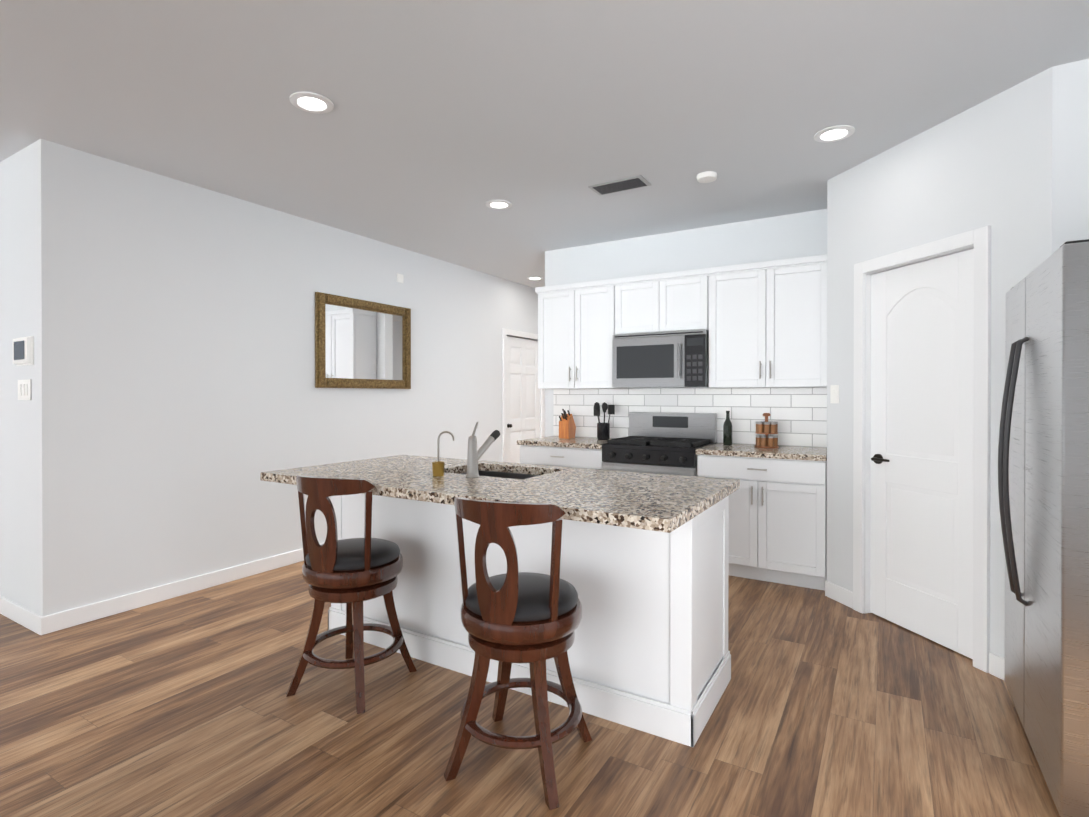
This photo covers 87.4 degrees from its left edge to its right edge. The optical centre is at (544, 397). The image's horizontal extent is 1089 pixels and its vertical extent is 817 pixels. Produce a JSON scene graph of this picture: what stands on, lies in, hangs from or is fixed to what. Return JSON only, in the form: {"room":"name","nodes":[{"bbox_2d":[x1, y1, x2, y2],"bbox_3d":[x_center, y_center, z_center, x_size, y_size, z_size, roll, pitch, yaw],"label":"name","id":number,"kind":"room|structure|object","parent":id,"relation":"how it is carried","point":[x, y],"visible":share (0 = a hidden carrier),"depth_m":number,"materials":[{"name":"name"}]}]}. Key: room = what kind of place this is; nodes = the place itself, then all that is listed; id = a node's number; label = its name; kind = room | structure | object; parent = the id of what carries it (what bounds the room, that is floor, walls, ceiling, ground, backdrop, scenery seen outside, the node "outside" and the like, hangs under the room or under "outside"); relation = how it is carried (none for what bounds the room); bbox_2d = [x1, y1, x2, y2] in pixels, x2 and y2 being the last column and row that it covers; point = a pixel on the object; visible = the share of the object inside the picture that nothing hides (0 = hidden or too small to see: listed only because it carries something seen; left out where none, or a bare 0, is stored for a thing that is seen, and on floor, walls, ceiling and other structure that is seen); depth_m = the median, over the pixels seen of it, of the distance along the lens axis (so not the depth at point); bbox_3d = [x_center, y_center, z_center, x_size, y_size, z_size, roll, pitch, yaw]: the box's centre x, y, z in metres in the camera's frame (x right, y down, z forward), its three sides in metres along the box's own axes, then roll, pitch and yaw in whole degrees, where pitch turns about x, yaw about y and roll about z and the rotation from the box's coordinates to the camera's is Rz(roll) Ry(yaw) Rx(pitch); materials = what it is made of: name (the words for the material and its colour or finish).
{"room":"kitchen","nodes":[
{"label":"kitchen","id":0,"kind":"room"},
{"bbox_2d":[0,139,69,615],"bbox_3d":[-4.554,-0.062,4.275,4.260,2.720,0.120,0,0,31],"label":"wall","id":1,"kind":"structure","parent":0,"point":[34,504],"depth_m":3.21,"materials":[{"name":"white paint"}]},
{"bbox_2d":[13,336,33,365],"bbox_3d":[-2.955,-0.263,3.227,0.230,0.160,0.028,0,0,31],"label":"thermostat","id":2,"kind":"object","parent":1,"relation":"attached to","point":[23,350],"visible":1,"depth_m":3.19,"materials":[{"name":"grey plastic"}]},
{"bbox_2d":[18,379,30,399],"bbox_3d":[-2.959,-0.043,3.240,0.182,0.116,0.012,0,0,31],"label":"switch plate","id":3,"kind":"object","parent":1,"relation":"attached to","point":[24,389],"visible":1,"depth_m":3.23,"materials":[{"name":"white plastic"}]},
{"bbox_2d":[68,147,540,608],"bbox_3d":[-1.086,-0.070,6.031,0.120,2.720,6.460,0,0,31],"label":"wall","id":4,"kind":"structure","parent":0,"point":[199,402],"depth_m":3.96,"materials":[{"name":"white paint"}]},
{"bbox_2d":[315,292,410,388],"bbox_3d":[-1.570,-0.468,5.061,0.042,0.775,1.060,0,0,31],"label":"mirror","id":5,"kind":"object","parent":4,"relation":"attached to","point":[359,343],"visible":1,"depth_m":5.00,"materials":[{"name":"brown metal"}]},
{"bbox_2d":[397,273,402,282],"bbox_3d":[-1.372,-1.132,5.417,0.012,0.080,0.080,0,0,31],"label":"plate","id":6,"kind":"object","parent":4,"relation":"attached to","point":[400,278],"visible":1,"depth_m":5.41,"materials":[{"name":"white plastic"}]},
{"bbox_2d":[0,542,1004,679],"bbox_3d":[-0.933,1.241,5.867,8.838,0.100,6.594,0,0,31],"label":"baseboard","id":7,"kind":"structure","parent":4,"relation":"attached to","point":[31,620],"depth_m":3.52,"materials":[{"name":"white wood"}]},
{"bbox_2d":[507,336,539,462],"bbox_3d":[-0.263,0.262,7.294,0.087,2.030,0.818,0,0,31],"label":"hall door","id":8,"kind":"structure","parent":4,"relation":"in","point":[523,406],"depth_m":7.26,"materials":[{"name":"white wood"}]},
{"bbox_2d":[502,328,544,461],"bbox_3d":[-0.253,0.225,7.288,0.018,2.120,0.970,0,0,31],"label":"door frame","id":9,"kind":"structure","parent":4,"relation":"attached to","point":[505,332],"depth_m":6.91,"materials":[{"name":"white wood"}]},
{"bbox_2d":[0,561,1059,816],"bbox_3d":[-2.074,1.333,2.933,9.900,0.060,13.200,0,0,31],"label":"floor","id":10,"kind":"structure","parent":0,"point":[182,705],"depth_m":2.23,"materials":[{"name":"brown wood"}]},
{"bbox_2d":[286,475,416,713],"bbox_3d":[-0.877,0.820,2.602,0.440,0.969,0.464,0,0,21],"label":"stool","id":11,"kind":"object","parent":10,"relation":"on","point":[353,574],"visible":1,"depth_m":2.44,"materials":[{"name":"brown wood"}]},
{"bbox_2d":[444,497,591,809],"bbox_3d":[-0.088,0.822,2.058,0.440,0.969,0.464,0,0,21],"label":"stool","id":12,"kind":"object","parent":10,"relation":"on","point":[513,614],"visible":1,"depth_m":1.89,"materials":[{"name":"brown wood"}]},
{"bbox_2d":[328,495,730,746],"bbox_3d":[-0.168,0.863,2.919,2.060,0.880,0.620,0,0,31],"label":"kitchen island","id":13,"kind":"object","parent":10,"relation":"on","point":[644,565],"depth_m":2.37,"materials":[{"name":"white wood"}]},
{"bbox_2d":[260,455,739,534],"bbox_3d":[-0.269,0.403,2.779,2.150,0.042,1.000,0,0,31],"label":"island countertop","id":14,"kind":"structure","parent":13,"relation":"on","point":[637,501],"depth_m":2.45,"materials":[{"name":"stone"}]},
{"bbox_2d":[432,461,444,475],"bbox_3d":[-0.516,0.348,2.774,0.060,0.066,0.060,0,0,31],"label":"brass cup","id":15,"kind":"object","parent":14,"relation":"on","point":[437,468],"visible":1,"depth_m":2.75,"materials":[{"name":"brown metal"}]},
{"bbox_2d":[437,431,454,460],"bbox_3d":[-0.509,0.274,2.858,0.098,0.213,0.071,0,0,31],"label":"tap","id":16,"kind":"object","parent":14,"relation":"on","point":[450,433],"visible":0.5,"depth_m":2.85,"materials":[{"name":"silver metal"}]},
{"bbox_2d":[465,422,499,477],"bbox_3d":[-0.300,0.249,2.814,0.068,0.264,0.246,0,0,31],"label":"faucet","id":17,"kind":"object","parent":14,"relation":"on","point":[474,455],"visible":1,"depth_m":2.72,"materials":[{"name":"silver metal"}]},
{"bbox_2d":[464,467,543,478],"bbox_3d":[-0.242,0.522,2.979,0.594,0.222,0.434,0,0,31],"label":"sink","id":18,"kind":"object","parent":14,"relation":"in","point":[481,470],"depth_m":3.19,"materials":[{"name":"black metal"}]},
{"bbox_2d":[520,446,602,468],"bbox_3d":[0.281,0.854,5.049,0.799,0.881,0.621,0,0,31],"label":"base cabinet","id":19,"kind":"object","parent":10,"relation":"on","point":[538,455],"depth_m":4.77,"materials":[{"name":"white wood"}]},
{"bbox_2d":[517,434,614,449],"bbox_3d":[0.271,0.393,5.039,0.811,0.038,0.645,0,0,31],"label":"countertop","id":20,"kind":"structure","parent":19,"relation":"on","point":[573,443],"depth_m":4.85,"materials":[{"name":"stone"}]},
{"bbox_2d":[559,409,575,438],"bbox_3d":[0.202,0.237,5.206,0.100,0.270,0.182,0,0,31],"label":"knife block","id":21,"kind":"object","parent":20,"relation":"on","point":[567,427],"visible":1,"depth_m":5.17,"materials":[{"name":"brown wood"}]},
{"bbox_2d":[594,402,614,439],"bbox_3d":[0.519,0.205,5.015,0.199,0.335,0.155,0,0,31],"label":"utensil crock","id":22,"kind":"object","parent":20,"relation":"on","point":[603,431],"visible":0.98,"depth_m":4.97,"materials":[{"name":"black"}]},
{"bbox_2d":[602,412,716,475],"bbox_3d":[0.926,0.714,4.607,0.752,1.165,0.690,0,0,31],"label":"range","id":23,"kind":"object","parent":10,"relation":"on","point":[662,442],"visible":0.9,"depth_m":4.51,"materials":[{"name":"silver metal"}]},
{"bbox_2d":[697,454,826,590],"bbox_3d":[1.644,0.858,4.232,0.855,0.881,0.621,0,0,31],"label":"base cabinet","id":24,"kind":"object","parent":10,"relation":"on","point":[778,512],"depth_m":3.91,"materials":[{"name":"white wood"}]},
{"bbox_2d":[696,442,826,461],"bbox_3d":[1.636,0.396,4.220,0.857,0.038,0.645,0,0,31],"label":"countertop","id":25,"kind":"structure","parent":24,"relation":"on","point":[737,449],"depth_m":4.06,"materials":[{"name":"stone"}]},
{"bbox_2d":[723,411,731,444],"bbox_3d":[1.447,0.240,4.501,0.070,0.270,0.069,0,0,31],"label":"oil bottle","id":26,"kind":"object","parent":25,"relation":"on","point":[727,432],"visible":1,"depth_m":4.47,"materials":[{"name":"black glass"}]},
{"bbox_2d":[755,413,778,447],"bbox_3d":[1.674,0.246,4.296,0.170,0.260,0.170,0,0,31],"label":"spice rack","id":27,"kind":"object","parent":25,"relation":"on","point":[766,428],"visible":1,"depth_m":4.25,"materials":[{"name":"brown wood"}]},
{"bbox_2d":[998,239,1088,816],"bbox_3d":[2.131,0.420,1.879,0.978,1.774,0.945,0,0,31],"label":"fridge","id":28,"kind":"object","parent":10,"relation":"on","point":[1043,467],"visible":1,"depth_m":1.80,"materials":[{"name":"grey metal"}]},
{"bbox_2d":[0,0,1088,287],"bbox_3d":[-2.074,-1.457,2.921,9.900,0.080,13.200,0,0,31],"label":"ceiling","id":29,"kind":"structure","parent":0,"point":[436,128],"depth_m":2.69,"materials":[{"name":"white paint"}]},
{"bbox_2d":[289,91,333,113],"bbox_3d":[-1.115,-1.409,2.731,0.196,0.010,0.196,0,0,31],"label":"recessed light","id":30,"kind":"object","parent":29,"relation":"in","point":[311,102],"visible":1,"depth_m":2.73,"materials":[{"name":"white plastic"}]},
{"bbox_2d":[486,200,511,208],"bbox_3d":[-0.335,-1.415,4.187,0.196,0.010,0.196,0,0,31],"label":"recessed light","id":31,"kind":"object","parent":29,"relation":"in","point":[498,204],"visible":0.98,"depth_m":4.19,"materials":[{"name":"white plastic"}]},
{"bbox_2d":[527,276,542,279],"bbox_3d":[-0.114,-1.426,6.830,0.196,0.010,0.196,0,0,31],"label":"recessed light","id":32,"kind":"object","parent":29,"relation":"in","point":[535,278],"visible":1,"depth_m":6.82,"materials":[{"name":"white plastic"}]},
{"bbox_2d":[588,175,650,194],"bbox_3d":[0.502,-1.413,3.814,0.380,0.011,0.190,0,0,31],"label":"ceiling vent","id":33,"kind":"object","parent":29,"relation":"in","point":[640,181],"visible":0.98,"depth_m":3.79,"materials":[{"name":"grey plastic"}]},
{"bbox_2d":[696,171,717,182],"bbox_3d":[1.036,-1.400,3.634,0.130,0.036,0.130,0,0,31],"label":"smoke detector","id":34,"kind":"object","parent":29,"relation":"attached to","point":[707,177],"visible":1,"depth_m":3.60,"materials":[{"name":"white plastic"}]},
{"bbox_2d":[814,125,854,142],"bbox_3d":[1.552,-1.411,3.056,0.196,0.010,0.196,0,0,31],"label":"recessed light","id":35,"kind":"object","parent":29,"relation":"in","point":[833,133],"visible":1,"depth_m":3.05,"materials":[{"name":"white plastic"}]},
{"bbox_2d":[545,209,826,436],"bbox_3d":[1.978,-0.063,4.462,4.530,2.720,0.120,0,0,31],"label":"wall","id":36,"kind":"structure","parent":0,"point":[797,235],"depth_m":4.83,"materials":[{"name":"white paint"}]},
{"bbox_2d":[537,278,632,389],"bbox_3d":[0.350,-0.540,5.157,0.760,0.923,0.337,0,0,31],"label":"upper cabinet","id":37,"kind":"object","parent":36,"relation":"attached to","point":[577,322],"depth_m":5.00,"materials":[{"name":"white wood"}]},
{"bbox_2d":[617,272,668,334],"bbox_3d":[0.870,-0.765,4.844,0.450,0.470,0.337,0,0,31],"label":"upper cabinet","id":38,"kind":"object","parent":36,"relation":"attached to","point":[643,300],"depth_m":4.69,"materials":[{"name":"white wood"}]},
{"bbox_2d":[612,330,708,387],"bbox_3d":[0.987,-0.302,4.714,0.778,0.440,0.441,0,0,31],"label":"microwave","id":39,"kind":"object","parent":38,"relation":"attached to","point":[676,359],"visible":1,"depth_m":4.55,"materials":[{"name":"silver metal"}]},
{"bbox_2d":[669,268,708,331],"bbox_3d":[1.158,-0.765,4.671,0.450,0.470,0.337,0,0,31],"label":"upper cabinet","id":40,"kind":"object","parent":36,"relation":"attached to","point":[688,289],"depth_m":4.49,"materials":[{"name":"white wood"}]},
{"bbox_2d":[705,254,826,389],"bbox_3d":[1.716,-0.537,4.338,0.846,0.923,0.337,0,0,31],"label":"upper cabinet","id":41,"kind":"object","parent":36,"relation":"attached to","point":[764,323],"depth_m":4.18,"materials":[{"name":"white wood"}]},
{"bbox_2d":[827,67,1051,657],"bbox_3d":[2.070,-0.058,3.103,0.120,2.720,1.329,0,0,-14],"label":"wall","id":42,"kind":"structure","parent":0,"point":[987,162],"depth_m":2.89,"materials":[{"name":"white paint"}]},
{"bbox_2d":[830,385,838,402],"bbox_3d":[1.861,-0.020,3.659,0.012,0.116,0.070,0,0,-14],"label":"switch plate","id":43,"kind":"object","parent":42,"relation":"attached to","point":[834,393],"visible":1,"depth_m":3.65,"materials":[{"name":"white plastic"}]},
{"bbox_2d":[853,226,990,672],"bbox_3d":[2.059,0.245,3.109,0.138,2.115,0.825,0,0,-14],"label":"door frame","id":44,"kind":"structure","parent":42,"relation":"attached to","point":[979,239],"depth_m":2.77,"materials":[{"name":"white wood"}]},
{"bbox_2d":[870,249,973,658],"bbox_3d":[2.058,0.279,3.105,0.499,2.030,0.511,0,0,31],"label":"pantry door","id":45,"kind":"structure","parent":42,"relation":"in","point":[921,460],"depth_m":3.08,"materials":[{"name":"white wood"}]},
{"bbox_2d":[1052,59,1088,253],"bbox_3d":[2.658,-0.054,2.223,1.060,2.720,0.120,0,0,31],"label":"wall","id":46,"kind":"structure","parent":0,"point":[1070,151],"depth_m":2.41,"materials":[{"name":"white paint"}]}
]}

